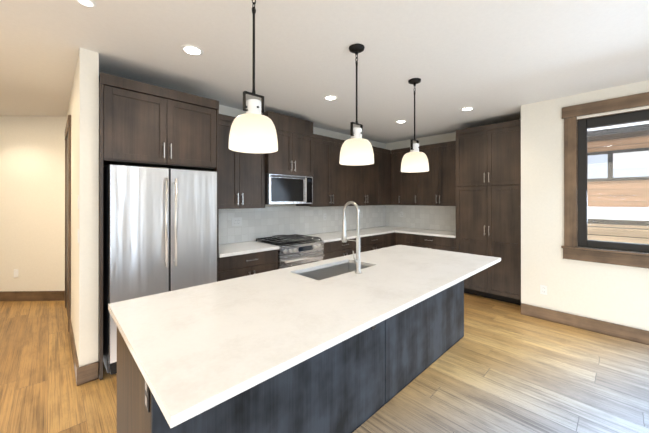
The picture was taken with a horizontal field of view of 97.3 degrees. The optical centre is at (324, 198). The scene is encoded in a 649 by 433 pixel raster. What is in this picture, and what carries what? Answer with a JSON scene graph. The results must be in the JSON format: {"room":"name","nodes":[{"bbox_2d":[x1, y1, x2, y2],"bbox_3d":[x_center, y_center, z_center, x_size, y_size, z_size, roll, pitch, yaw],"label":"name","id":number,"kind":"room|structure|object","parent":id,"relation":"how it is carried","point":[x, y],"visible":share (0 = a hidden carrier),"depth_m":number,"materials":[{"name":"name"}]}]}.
{"room":"kitchen","nodes":[
{"label":"kitchen","id":0,"kind":"room"},
{"bbox_2d":[0,116,65,290],"bbox_3d":[-5.904,0.141,4.257,4.850,2.740,0.120,0,0,-2],"label":"wall","id":1,"kind":"structure","parent":0,"point":[32,199],"depth_m":4.25,"materials":[{"name":"paint"}]},
{"bbox_2d":[14,269,17,277],"bbox_3d":[-4.568,1.101,4.234,0.048,0.115,0.051,0,0,-44],"label":"outlet","id":2,"kind":"object","parent":1,"relation":"attached to","point":[15,272],"visible":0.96,"depth_m":4.22,"materials":[{"name":"white plastic"}]},
{"bbox_2d":[0,291,64,300],"bbox_3d":[-6.077,1.440,4.181,4.500,0.143,0.015,0,0,-2],"label":"baseboard","id":3,"kind":"structure","parent":1,"relation":"attached to","point":[32,295],"depth_m":4.23,"materials":[{"name":"brown wood"}]},
{"bbox_2d":[66,48,98,366],"bbox_3d":[-2.923,0.140,3.383,0.123,2.740,2.820,0,0,-44],"label":"wall","id":4,"kind":"structure","parent":0,"point":[83,109],"depth_m":2.38,"materials":[{"name":"paint"}]},
{"bbox_2d":[65,115,70,331],"bbox_3d":[-3.276,0.280,3.641,0.024,2.460,1.140,0,0,-44],"label":"door frame","id":5,"kind":"structure","parent":4,"relation":"attached to","point":[68,217],"depth_m":3.25,"materials":[{"name":"brown wood"}]},
{"bbox_2d":[69,319,98,385],"bbox_3d":[-2.861,1.438,3.304,0.139,0.143,2.656,0,0,-44],"label":"baseboard","id":6,"kind":"structure","parent":4,"relation":"attached to","point":[84,374],"depth_m":2.37,"materials":[{"name":"brown wood"}]},
{"bbox_2d":[219,105,385,206],"bbox_3d":[-0.472,0.142,4.668,5.194,2.740,0.120,0,0,-44],"label":"wall","id":7,"kind":"structure","parent":0,"point":[229,111],"depth_m":4.92,"materials":[{"name":"paint"}]},
{"bbox_2d":[219,114,264,208],"bbox_3d":[-1.163,-0.440,3.640,0.742,1.120,0.401,0,0,-44],"label":"upper cabinet","id":8,"kind":"object","parent":7,"relation":"attached to","point":[241,180],"visible":0.62,"depth_m":3.50,"materials":[{"name":"brown wood"}]},
{"bbox_2d":[264,111,312,176],"bbox_3d":[-0.587,-0.744,4.149,0.790,0.820,0.466,0,0,-44],"label":"upper cabinet","id":9,"kind":"object","parent":7,"relation":"attached to","point":[293,155],"visible":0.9,"depth_m":3.99,"materials":[{"name":"brown wood"}]},
{"bbox_2d":[265,174,312,203],"bbox_3d":[-0.583,-0.128,4.144,0.770,0.405,0.474,0,0,-44],"label":"microwave","id":10,"kind":"object","parent":9,"relation":"attached to","point":[286,189],"visible":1,"depth_m":3.96,"materials":[{"name":"grey metal"}]},
{"bbox_2d":[219,205,386,244],"bbox_3d":[-0.105,0.356,4.931,4.059,0.482,0.008,0,0,-44],"label":"tile backsplash","id":11,"kind":"structure","parent":7,"relation":"attached to","point":[270,221],"depth_m":4.52,"materials":[{"name":"grey tile"}]},
{"bbox_2d":[232,217,241,225],"bbox_3d":[-1.189,0.311,3.880,0.152,0.115,0.008,0,0,-44],"label":"outlet","id":12,"kind":"object","parent":11,"relation":"attached to","point":[237,221],"visible":1,"depth_m":3.88,"materials":[{"name":"white plastic"}]},
{"bbox_2d":[296,134,351,205],"bbox_3d":[0.000,-0.443,4.778,0.923,1.110,0.368,0,0,-44],"label":"upper cabinet","id":13,"kind":"object","parent":7,"relation":"attached to","point":[335,183],"depth_m":4.60,"materials":[{"name":"brown wood"}]},
{"bbox_2d":[352,146,379,205],"bbox_3d":[0.606,-0.442,5.360,1.001,1.110,0.368,0,0,-44],"label":"upper cabinet","id":14,"kind":"object","parent":7,"relation":"attached to","point":[365,178],"depth_m":5.29,"materials":[{"name":"brown wood"}]},
{"bbox_2d":[380,148,390,204],"bbox_3d":[1.079,-0.441,5.814,0.430,1.110,0.368,0,0,-44],"label":"upper cabinet","id":15,"kind":"object","parent":7,"relation":"attached to","point":[385,154],"depth_m":5.69,"materials":[{"name":"brown wood"}]},
{"bbox_2d":[0,293,648,432],"bbox_3d":[-0.624,1.558,2.205,8.980,0.100,14.000,0,0,-44],"label":"floor","id":16,"kind":"structure","parent":0,"point":[502,367],"depth_m":2.33,"materials":[{"name":"brown wood"}]},
{"bbox_2d":[98,72,218,379],"bbox_3d":[-1.708,0.229,2.940,1.009,2.560,0.656,0,0,-44],"label":"tall cabinet","id":17,"kind":"object","parent":16,"relation":"on","point":[144,124],"visible":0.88,"depth_m":2.65,"materials":[{"name":"brown wood"}]},
{"bbox_2d":[103,164,216,374],"bbox_3d":[-1.663,0.602,2.907,0.920,1.785,0.712,0,0,-44],"label":"refrigerator","id":18,"kind":"object","parent":16,"relation":"on","point":[159,230],"visible":0.77,"depth_m":2.61,"materials":[{"name":"grey metal"}]},
{"bbox_2d":[219,249,277,280],"bbox_3d":[-1.064,1.071,3.553,0.769,0.878,0.661,0,0,-44],"label":"base cabinet","id":19,"kind":"object","parent":16,"relation":"on","point":[235,266],"visible":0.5,"depth_m":3.30,"materials":[{"name":"brown wood"}]},
{"bbox_2d":[219,241,278,257],"bbox_3d":[-1.067,0.613,3.561,0.772,0.036,0.648,0,0,-44],"label":"countertop","id":20,"kind":"structure","parent":19,"relation":"on","point":[234,249],"depth_m":3.49,"materials":[{"name":"stone"}]},
{"bbox_2d":[255,234,323,268],"bbox_3d":[-0.485,1.027,4.065,0.765,0.968,0.706,0,0,-44],"label":"range","id":21,"kind":"object","parent":16,"relation":"on","point":[295,249],"visible":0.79,"depth_m":3.87,"materials":[{"name":"silver metal"}]},
{"bbox_2d":[117,280,463,432],"bbox_3d":[0.157,1.070,2.400,3.005,0.876,0.839,0,0,-44],"label":"kitchen island","id":22,"kind":"object","parent":16,"relation":"on","point":[352,384],"visible":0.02,"depth_m":1.72,"materials":[{"name":"brown wood"}]},
{"bbox_2d":[145,381,149,412],"bbox_3d":[-0.682,0.746,1.098,0.007,0.120,0.060,0,0,-44],"label":"outlet","id":23,"kind":"object","parent":22,"relation":"attached to","point":[147,396],"visible":0.71,"depth_m":1.08,"materials":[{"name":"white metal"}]},
{"bbox_2d":[108,245,500,427],"bbox_3d":[0.282,0.614,2.266,3.070,0.032,1.170,0,0,-44],"label":"island countertop","id":24,"kind":"structure","parent":22,"relation":"on","point":[196,350],"depth_m":1.44,"materials":[{"name":"stone"}]},
{"bbox_2d":[299,262,368,280],"bbox_3d":[0.099,0.743,2.471,0.798,0.222,0.418,0,0,-44],"label":"sink basin","id":25,"kind":"object","parent":24,"relation":"in","point":[329,272],"visible":0.02,"depth_m":2.69,"materials":[{"name":"silver metal"}]},
{"bbox_2d":[341,201,361,273],"bbox_3d":[0.210,0.308,2.353,0.094,0.579,0.206,0,0,-44],"label":"faucet","id":26,"kind":"object","parent":24,"relation":"on","point":[344,239],"visible":1,"depth_m":2.31,"materials":[{"name":"silver metal"}]},
{"bbox_2d":[322,237,365,259],"bbox_3d":[0.114,1.073,4.706,0.975,0.878,0.629,0,0,-44],"label":"base cabinet","id":27,"kind":"object","parent":16,"relation":"on","point":[335,249],"depth_m":4.41,"materials":[{"name":"brown wood"}]},
{"bbox_2d":[303,226,406,242],"bbox_3d":[0.675,0.616,5.231,2.516,0.036,0.651,0,0,-44],"label":"countertop","id":28,"kind":"structure","parent":27,"relation":"on","point":[330,236],"depth_m":4.93,"materials":[{"name":"stone"}]},
{"bbox_2d":[366,234,385,250],"bbox_3d":[0.624,1.074,5.195,0.681,0.878,0.629,0,0,-44],"label":"base cabinet","id":29,"kind":"object","parent":16,"relation":"on","point":[374,242],"depth_m":5.02,"materials":[{"name":"brown wood"}]},
{"bbox_2d":[386,232,394,246],"bbox_3d":[0.981,1.075,5.537,0.430,0.878,0.629,0,0,-44],"label":"base cabinet","id":30,"kind":"object","parent":16,"relation":"on","point":[390,237],"depth_m":5.35,"materials":[{"name":"brown wood"}]},
{"bbox_2d":[395,232,455,251],"bbox_3d":[1.941,1.074,5.247,0.661,0.878,1.154,0,0,-44],"label":"base cabinet","id":31,"kind":"object","parent":16,"relation":"on","point":[434,242],"visible":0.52,"depth_m":4.99,"materials":[{"name":"brown wood"}]},
{"bbox_2d":[395,228,455,237],"bbox_3d":[1.961,0.616,5.237,0.648,0.036,1.110,0,0,-44],"label":"countertop","id":32,"kind":"structure","parent":31,"relation":"on","point":[451,234],"depth_m":5.14,"materials":[{"name":"stone"}]},
{"bbox_2d":[456,119,520,304],"bbox_3d":[2.655,0.202,4.491,0.679,2.620,0.925,0,0,-44],"label":"pantry cabinet","id":33,"kind":"object","parent":16,"relation":"on","point":[488,190],"visible":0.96,"depth_m":4.24,"materials":[{"name":"brown wood"}]},
{"bbox_2d":[0,0,648,143],"bbox_3d":[-0.624,-1.292,2.210,8.980,0.120,14.000,0,0,-44],"label":"ceiling","id":34,"kind":"structure","parent":0,"point":[494,61],"depth_m":2.42,"materials":[{"name":"paint"}]},
{"bbox_2d":[75,0,95,7],"bbox_3d":[-1.496,-1.230,1.790,0.103,0.006,0.103,0,0,-44],"label":"recessed light","id":35,"kind":"object","parent":34,"relation":"in","point":[88,3],"visible":1,"depth_m":1.80,"materials":[{"name":"white"}]},
{"bbox_2d":[181,45,203,55],"bbox_3d":[-1.095,-1.229,2.368,0.172,0.006,0.172,0,0,-44],"label":"recessed light","id":36,"kind":"object","parent":34,"relation":"in","point":[193,50],"visible":1,"depth_m":2.37,"materials":[{"name":"white"}]},
{"bbox_2d":[229,0,277,152],"bbox_3d":[-0.415,-0.761,1.678,0.280,0.944,0.280,0,0,-44],"label":"pendant lamp","id":37,"kind":"object","parent":34,"relation":"hanging from","point":[252,129],"visible":1,"depth_m":1.60,"materials":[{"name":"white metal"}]},
{"bbox_2d":[324,95,337,100],"bbox_3d":[0.074,-1.227,3.476,0.172,0.006,0.172,0,0,-44],"label":"recessed light","id":38,"kind":"object","parent":34,"relation":"in","point":[330,97],"visible":1,"depth_m":3.46,"materials":[{"name":"white"}]},
{"bbox_2d":[339,43,373,165],"bbox_3d":[0.262,-0.760,2.327,0.280,0.944,0.280,0,0,-44],"label":"pendant lamp","id":39,"kind":"object","parent":34,"relation":"hanging from","point":[356,149],"visible":1,"depth_m":2.26,"materials":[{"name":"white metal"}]},
{"bbox_2d":[401,78,428,172],"bbox_3d":[0.936,-0.758,2.969,0.280,0.944,0.280,0,0,-44],"label":"pendant lamp","id":40,"kind":"object","parent":34,"relation":"hanging from","point":[414,159],"visible":1,"depth_m":2.90,"materials":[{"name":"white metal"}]},
{"bbox_2d":[460,107,473,110],"bbox_3d":[1.950,-1.226,3.904,0.172,0.006,0.172,0,0,-44],"label":"recessed light","id":41,"kind":"object","parent":34,"relation":"in","point":[467,108],"visible":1,"depth_m":3.91,"materials":[{"name":"white"}]},
{"bbox_2d":[386,132,455,226],"bbox_3d":[2.338,0.143,5.403,0.120,2.740,2.710,0,0,-44],"label":"wall","id":42,"kind":"structure","parent":0,"point":[442,138],"depth_m":5.65,"materials":[{"name":"paint"}]},
{"bbox_2d":[387,205,455,230],"bbox_3d":[1.975,0.357,5.687,0.008,0.482,1.740,0,0,-44],"label":"tile backsplash","id":43,"kind":"structure","parent":42,"relation":"attached to","point":[443,218],"depth_m":5.69,"materials":[{"name":"grey tile"}]},
{"bbox_2d":[391,141,455,205],"bbox_3d":[1.943,-0.437,5.435,0.401,1.120,1.418,0,0,-44],"label":"upper cabinet","id":44,"kind":"object","parent":42,"relation":"attached to","point":[435,185],"visible":0.83,"depth_m":5.23,"materials":[{"name":"brown wood"}]},
{"bbox_2d":[521,80,648,330],"bbox_3d":[4.611,0.137,1.756,0.150,2.740,5.700,0,0,-44],"label":"wall","id":45,"kind":"structure","parent":0,"point":[615,294],"depth_m":3.49,"materials":[{"name":"paint"}]},
{"bbox_2d":[540,285,546,294],"bbox_3d":[2.747,1.140,3.583,0.008,0.115,0.070,0,0,-44],"label":"outlet","id":46,"kind":"object","parent":45,"relation":"attached to","point":[543,289],"visible":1,"depth_m":3.58,"materials":[{"name":"white plastic"}]},
{"bbox_2d":[521,303,648,344],"bbox_3d":[4.551,1.435,1.696,0.016,0.143,5.700,0,0,-44],"label":"baseboard","id":47,"kind":"structure","parent":45,"relation":"attached to","point":[641,336],"depth_m":3.27,"materials":[{"name":"brown wood"}]},
{"bbox_2d":[561,92,648,267],"bbox_3d":[3.516,-0.192,2.844,0.144,1.818,1.785,0,0,-44],"label":"window","id":48,"kind":"structure","parent":45,"relation":"in","point":[576,223],"depth_m":3.31,"materials":[{"name":"black"}]},
{"label":"outside","id":49,"kind":"structure","parent":0,"visible":0},
{"bbox_3d":[9.831,1.963,5.029,9.820,0.300,26.000,0,0,-44],"label":"snow","id":50,"kind":"object","parent":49,"visible":0},
{"bbox_2d":[587,121,648,243],"bbox_3d":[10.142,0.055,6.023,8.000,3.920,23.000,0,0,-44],"label":"window pane","id":51,"kind":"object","parent":50,"relation":"on","point":[618,184],"depth_m":7.06,"materials":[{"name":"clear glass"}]}
]}

